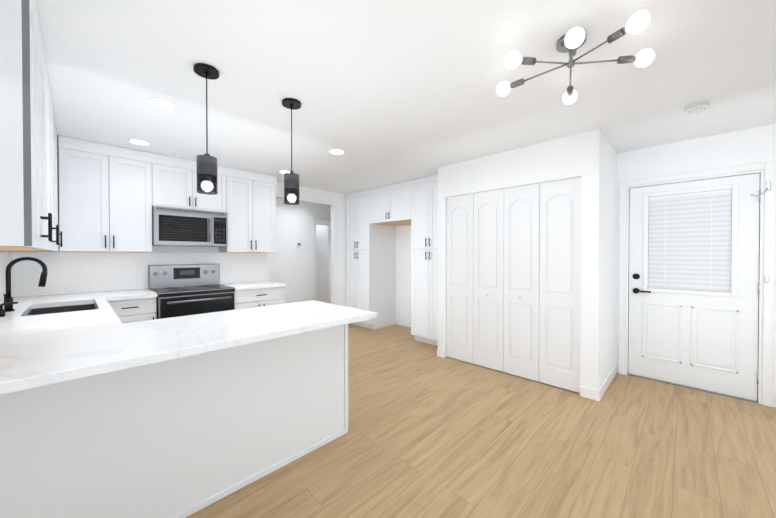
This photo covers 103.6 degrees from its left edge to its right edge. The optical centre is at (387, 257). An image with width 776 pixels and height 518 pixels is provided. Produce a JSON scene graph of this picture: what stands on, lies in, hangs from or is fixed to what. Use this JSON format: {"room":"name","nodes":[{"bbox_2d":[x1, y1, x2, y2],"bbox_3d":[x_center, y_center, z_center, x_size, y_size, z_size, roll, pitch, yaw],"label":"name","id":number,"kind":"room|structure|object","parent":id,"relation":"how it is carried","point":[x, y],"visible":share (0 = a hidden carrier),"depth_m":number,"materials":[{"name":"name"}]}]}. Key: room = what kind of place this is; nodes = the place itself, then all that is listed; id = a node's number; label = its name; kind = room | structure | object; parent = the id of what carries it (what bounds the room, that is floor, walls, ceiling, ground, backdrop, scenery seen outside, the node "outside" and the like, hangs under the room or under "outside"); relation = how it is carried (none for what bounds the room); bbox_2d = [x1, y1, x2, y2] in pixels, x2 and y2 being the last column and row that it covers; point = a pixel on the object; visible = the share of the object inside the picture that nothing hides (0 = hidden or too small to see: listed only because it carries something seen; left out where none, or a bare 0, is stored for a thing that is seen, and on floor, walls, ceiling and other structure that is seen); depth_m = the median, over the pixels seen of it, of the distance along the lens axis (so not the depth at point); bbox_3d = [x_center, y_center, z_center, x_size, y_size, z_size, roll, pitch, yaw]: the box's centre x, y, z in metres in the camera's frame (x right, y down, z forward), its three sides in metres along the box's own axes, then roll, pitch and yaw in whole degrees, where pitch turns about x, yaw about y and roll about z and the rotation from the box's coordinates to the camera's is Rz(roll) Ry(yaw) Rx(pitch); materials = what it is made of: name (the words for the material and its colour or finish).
{"room":"kitchen","nodes":[
{"label":"kitchen","id":0,"kind":"room"},
{"bbox_2d":[10,144,349,323],"bbox_3d":[-1.990,0.056,4.605,0.100,2.450,4.650,1,1,44],"label":"wall","id":1,"kind":"structure","parent":0,"point":[290,265],"depth_m":5.96,"materials":[{"name":"paint"}]},
{"bbox_2d":[0,251,11,303],"bbox_3d":[-2.613,0.174,1.943,2.729,0.432,0.009,1,1,44],"label":"tile backsplash","id":2,"kind":"structure","parent":1,"relation":"attached to","point":[5,257],"depth_m":2.63,"materials":[{"name":"white tile"}]},
{"bbox_2d":[0,0,51,250],"bbox_3d":[-1.770,-0.589,1.337,0.884,1.092,0.328,1,1,44],"label":"upper cabinet","id":3,"kind":"object","parent":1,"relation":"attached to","point":[28,185],"depth_m":1.13,"materials":[{"name":"paint"}]},
{"bbox_2d":[48,80,55,250],"bbox_3d":[-2.337,-0.595,1.892,0.944,1.092,0.328,1,1,44],"label":"upper cabinet","id":4,"kind":"object","parent":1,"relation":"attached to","point":[50,108],"depth_m":2.33,"materials":[{"name":"paint"}]},
{"bbox_2d":[56,132,59,250],"bbox_3d":[-2.905,-0.600,2.447,0.884,1.092,0.328,1,1,44],"label":"upper cabinet","id":5,"kind":"object","parent":1,"relation":"attached to","point":[57,227],"depth_m":2.83,"materials":[{"name":"paint"}]},
{"bbox_2d":[58,135,153,251],"bbox_3d":[-2.985,-0.607,3.258,0.348,1.092,0.706,1,1,44],"label":"upper cabinet","id":6,"kind":"object","parent":1,"relation":"attached to","point":[110,196],"depth_m":3.11,"materials":[{"name":"paint"}]},
{"bbox_2d":[12,252,264,296],"bbox_3d":[-2.709,0.157,3.789,0.011,0.432,2.454,1,1,44],"label":"tile backsplash","id":7,"kind":"structure","parent":1,"relation":"attached to","point":[76,272],"depth_m":3.38,"materials":[{"name":"white tile"}]},
{"bbox_2d":[154,154,229,214],"bbox_3d":[-2.471,-0.867,3.782,0.348,0.583,0.767,1,1,44],"label":"upper cabinet","id":8,"kind":"object","parent":1,"relation":"attached to","point":[175,179],"depth_m":3.61,"materials":[{"name":"paint"}]},
{"bbox_2d":[152,206,227,246],"bbox_3d":[-2.438,-0.351,3.755,0.434,0.431,0.760,1,1,44],"label":"over-the-range microwave","id":9,"kind":"object","parent":8,"relation":"attached to","point":[184,227],"visible":1,"depth_m":3.59,"materials":[{"name":"silver metal"}]},
{"bbox_2d":[218,168,276,252],"bbox_3d":[-1.971,-0.617,4.295,0.348,1.092,0.661,1,1,44],"label":"upper cabinet","id":10,"kind":"object","parent":1,"relation":"attached to","point":[252,217],"depth_m":4.16,"materials":[{"name":"paint"}]},
{"bbox_2d":[265,192,337,304],"bbox_3d":[-1.403,0.132,5.124,0.015,2.290,1.350,1,1,44],"label":"door trim","id":11,"kind":"structure","parent":1,"relation":"attached to","point":[281,195],"depth_m":5.57,"materials":[{"name":"wood"}]},
{"bbox_2d":[316,225,328,302],"bbox_3d":[-1.653,0.235,7.343,0.332,2.018,0.734,1,1,44],"label":"hall door","id":12,"kind":"structure","parent":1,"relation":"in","point":[322,263],"depth_m":7.46,"materials":[{"name":"wood"}]},
{"bbox_2d":[36,0,775,194],"bbox_3d":[-0.470,-1.191,3.745,9.000,0.060,5.800,1,1,44],"label":"ceiling","id":13,"kind":"structure","parent":0,"point":[386,92],"depth_m":1.96,"materials":[{"name":"paint"}]},
{"bbox_2d":[129,139,149,144],"bbox_3d":[-2.485,-1.150,3.057,0.164,0.009,0.164,0,1,38],"label":"recessed light","id":14,"kind":"object","parent":13,"relation":"in","point":[136,141],"depth_m":3.06,"materials":[{"name":"plastic"}]},
{"bbox_2d":[148,97,175,108],"bbox_3d":[-1.677,-1.142,2.268,0.164,0.009,0.164,0,1,38],"label":"recessed light","id":15,"kind":"object","parent":13,"relation":"in","point":[161,103],"depth_m":2.26,"materials":[{"name":"plastic"}]},
{"bbox_2d":[193,63,218,194],"bbox_3d":[-1.107,-0.768,1.867,0.136,0.749,0.136,1,1,44],"label":"pendant light","id":16,"kind":"object","parent":13,"relation":"hanging from","point":[207,173],"visible":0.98,"depth_m":1.83,"materials":[{"name":"black metal"}]},
{"bbox_2d":[279,170,289,173],"bbox_3d":[-1.401,-1.160,4.166,0.164,0.009,0.164,0,1,38],"label":"recessed light","id":17,"kind":"object","parent":13,"relation":"in","point":[281,171],"depth_m":4.14,"materials":[{"name":"plastic"}]},
{"bbox_2d":[282,98,300,204],"bbox_3d":[-0.715,-0.771,2.268,0.136,0.749,0.136,1,1,44],"label":"pendant light","id":18,"kind":"object","parent":13,"relation":"hanging from","point":[291,187],"visible":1,"depth_m":2.23,"materials":[{"name":"black metal"}]},
{"bbox_2d":[329,149,344,154],"bbox_3d":[-0.558,-1.152,3.341,0.164,0.009,0.164,0,1,38],"label":"recessed light","id":19,"kind":"object","parent":13,"relation":"in","point":[334,151],"depth_m":3.33,"materials":[{"name":"plastic"}]},
{"bbox_2d":[496,10,654,103],"bbox_3d":[0.977,-1.055,1.677,0.729,0.171,0.694,1,1,44],"label":"sputnik chandelier","id":20,"kind":"object","parent":13,"relation":"hanging from","point":[572,41],"visible":1,"depth_m":1.55,"materials":[{"name":"white glass"}]},
{"bbox_2d":[684,101,709,113],"bbox_3d":[2.339,-1.127,2.313,0.136,0.038,0.136,1,1,44],"label":"smoke detector","id":21,"kind":"object","parent":13,"relation":"attached to","point":[697,107],"visible":1,"depth_m":2.29,"materials":[{"name":"white plastic"}]},
{"bbox_2d":[186,300,775,517],"bbox_3d":[-0.470,1.319,3.768,9.000,0.060,5.800,1,1,44],"label":"floor","id":22,"kind":"structure","parent":0,"point":[430,434],"depth_m":2.04,"materials":[{"name":"brown wood"}]},
{"bbox_2d":[0,361,167,517],"bbox_3d":[-1.541,0.873,1.414,0.551,0.872,0.739,1,1,44],"label":"peninsula panel","id":23,"kind":"object","parent":22,"relation":"on","point":[96,446],"depth_m":1.29,"materials":[{"name":"paint"}]},
{"bbox_2d":[0,292,147,394],"bbox_3d":[-2.277,0.410,2.074,3.028,0.040,0.660,1,1,44],"label":"countertop","id":24,"kind":"structure","parent":23,"relation":"on","point":[40,350],"depth_m":1.39,"materials":[{"name":"white stone"}]},
{"bbox_2d":[0,257,47,316],"bbox_3d":[-2.580,0.193,2.165,0.305,0.390,0.218,1,1,44],"label":"gooseneck faucet","id":25,"kind":"object","parent":24,"relation":"on","point":[8,303],"visible":1,"depth_m":2.19,"materials":[{"name":"black metal"}]},
{"bbox_2d":[26,304,96,315],"bbox_3d":[-2.551,0.537,2.404,0.718,0.219,0.378,1,1,44],"label":"undermount sink","id":26,"kind":"object","parent":24,"relation":"in","point":[49,310],"visible":0.06,"depth_m":2.63,"materials":[{"name":"grey metal"}]},
{"bbox_2d":[108,297,156,322],"bbox_3d":[-2.792,0.856,3.266,0.632,0.873,0.438,1,1,44],"label":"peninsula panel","id":27,"kind":"object","parent":22,"relation":"on","point":[134,310],"visible":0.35,"depth_m":3.10,"materials":[{"name":"paint"}]},
{"bbox_2d":[104,289,156,300],"bbox_3d":[-2.762,0.399,3.273,0.658,0.040,0.378,1,1,44],"label":"countertop","id":28,"kind":"structure","parent":27,"relation":"on","point":[137,293],"depth_m":3.16,"materials":[{"name":"white stone"}]},
{"bbox_2d":[148,264,234,318],"bbox_3d":[-2.335,0.693,3.664,0.704,1.195,0.760,1,1,44],"label":"range","id":29,"kind":"object","parent":22,"relation":"on","point":[186,289],"visible":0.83,"depth_m":3.61,"materials":[{"name":"silver metal"}]},
{"bbox_2d":[168,336,287,517],"bbox_3d":[-1.035,0.869,1.931,0.551,0.872,0.827,1,1,44],"label":"peninsula panel","id":30,"kind":"object","parent":22,"relation":"on","point":[184,437],"depth_m":1.67,"materials":[{"name":"paint"}]},
{"bbox_2d":[128,300,376,364],"bbox_3d":[-0.817,0.411,1.996,0.830,0.040,1.268,1,1,44],"label":"countertop","id":31,"kind":"structure","parent":30,"relation":"on","point":[165,339],"depth_m":1.76,"materials":[{"name":"white stone"}]},
{"bbox_2d":[235,287,283,309],"bbox_3d":[-1.869,0.848,4.210,0.632,0.873,0.658,1,1,44],"label":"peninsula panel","id":32,"kind":"object","parent":22,"relation":"on","point":[257,298],"visible":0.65,"depth_m":3.99,"materials":[{"name":"paint"}]},
{"bbox_2d":[220,281,286,290],"bbox_3d":[-1.864,0.390,4.211,0.633,0.040,0.673,1,1,44],"label":"countertop","id":33,"kind":"structure","parent":32,"relation":"on","point":[263,284],"depth_m":4.10,"materials":[{"name":"white stone"}]},
{"bbox_2d":[288,324,347,463],"bbox_3d":[-0.662,0.865,2.301,0.568,0.872,0.468,1,1,44],"label":"peninsula panel","id":34,"kind":"object","parent":22,"relation":"on","point":[317,359],"depth_m":2.08,"materials":[{"name":"paint"}]},
{"bbox_2d":[346,174,437,345],"bbox_3d":[0.240,0.052,5.181,2.253,2.446,0.702,1,1,44],"label":"surround","id":35,"kind":"object","parent":22,"relation":"on","point":[375,217],"visible":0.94,"depth_m":5.15,"materials":[{"name":"paint"}]},
{"bbox_3d":[-2.574,0.865,2.349,2.226,0.873,0.632,1,1,44],"label":"sink","id":36,"kind":"object","parent":22,"relation":"on","visible":0},
{"bbox_2d":[20,321,99,332],"bbox_3d":[-1.756,0.414,1.629,0.002,0.040,0.330,1,1,44],"label":"countertop","id":37,"kind":"structure","parent":36,"relation":"on","point":[93,322],"depth_m":1.71,"materials":[{"name":"white stone"}]},
{"bbox_2d":[36,292,91,300],"bbox_3d":[-3.093,0.402,2.935,0.658,0.040,0.330,1,1,44],"label":"countertop","id":38,"kind":"structure","parent":36,"relation":"on","point":[56,297],"depth_m":2.97,"materials":[{"name":"white stone"}]},
{"bbox_2d":[438,129,605,389],"bbox_3d":[1.309,0.068,3.402,1.751,2.450,0.100,1,1,44],"label":"wall","id":39,"kind":"structure","parent":0,"point":[597,164],"depth_m":2.92,"materials":[{"name":"paint"}]},
{"bbox_2d":[447,177,580,392],"bbox_3d":[1.283,0.260,3.395,1.491,2.042,0.071,1,1,44],"label":"bifold closet doors","id":40,"kind":"structure","parent":39,"relation":"in","point":[513,280],"depth_m":3.28,"materials":[{"name":"wood"}]},
{"bbox_2d":[395,124,775,406],"bbox_3d":[1.862,0.061,4.161,6.230,2.450,0.100,1,1,44],"label":"wall","id":41,"kind":"structure","parent":0,"point":[757,144],"depth_m":3.05,"materials":[{"name":"paint"}]},
{"bbox_2d":[618,160,775,406],"bbox_3d":[2.977,0.230,3.042,1.082,2.131,0.134,1,1,44],"label":"entry door","id":42,"kind":"structure","parent":41,"relation":"in","point":[706,338],"depth_m":2.97,"materials":[{"name":"painted enamel"},{"name":"glass"},{"name":"matte black metal"}]},
{"bbox_2d":[602,139,617,383],"bbox_3d":[2.225,0.070,3.170,0.115,2.450,0.810,1,1,44],"label":"wall","id":43,"kind":"structure","parent":0,"point":[609,278],"depth_m":3.19,"materials":[{"name":"paint"}]},
{"bbox_2d":[596,365,615,400],"bbox_3d":[2.218,1.248,3.080,0.014,0.095,0.925,1,1,44],"label":"baseboard","id":44,"kind":"structure","parent":43,"relation":"attached to","point":[599,393],"depth_m":2.95,"materials":[{"name":"wood"}]}
]}

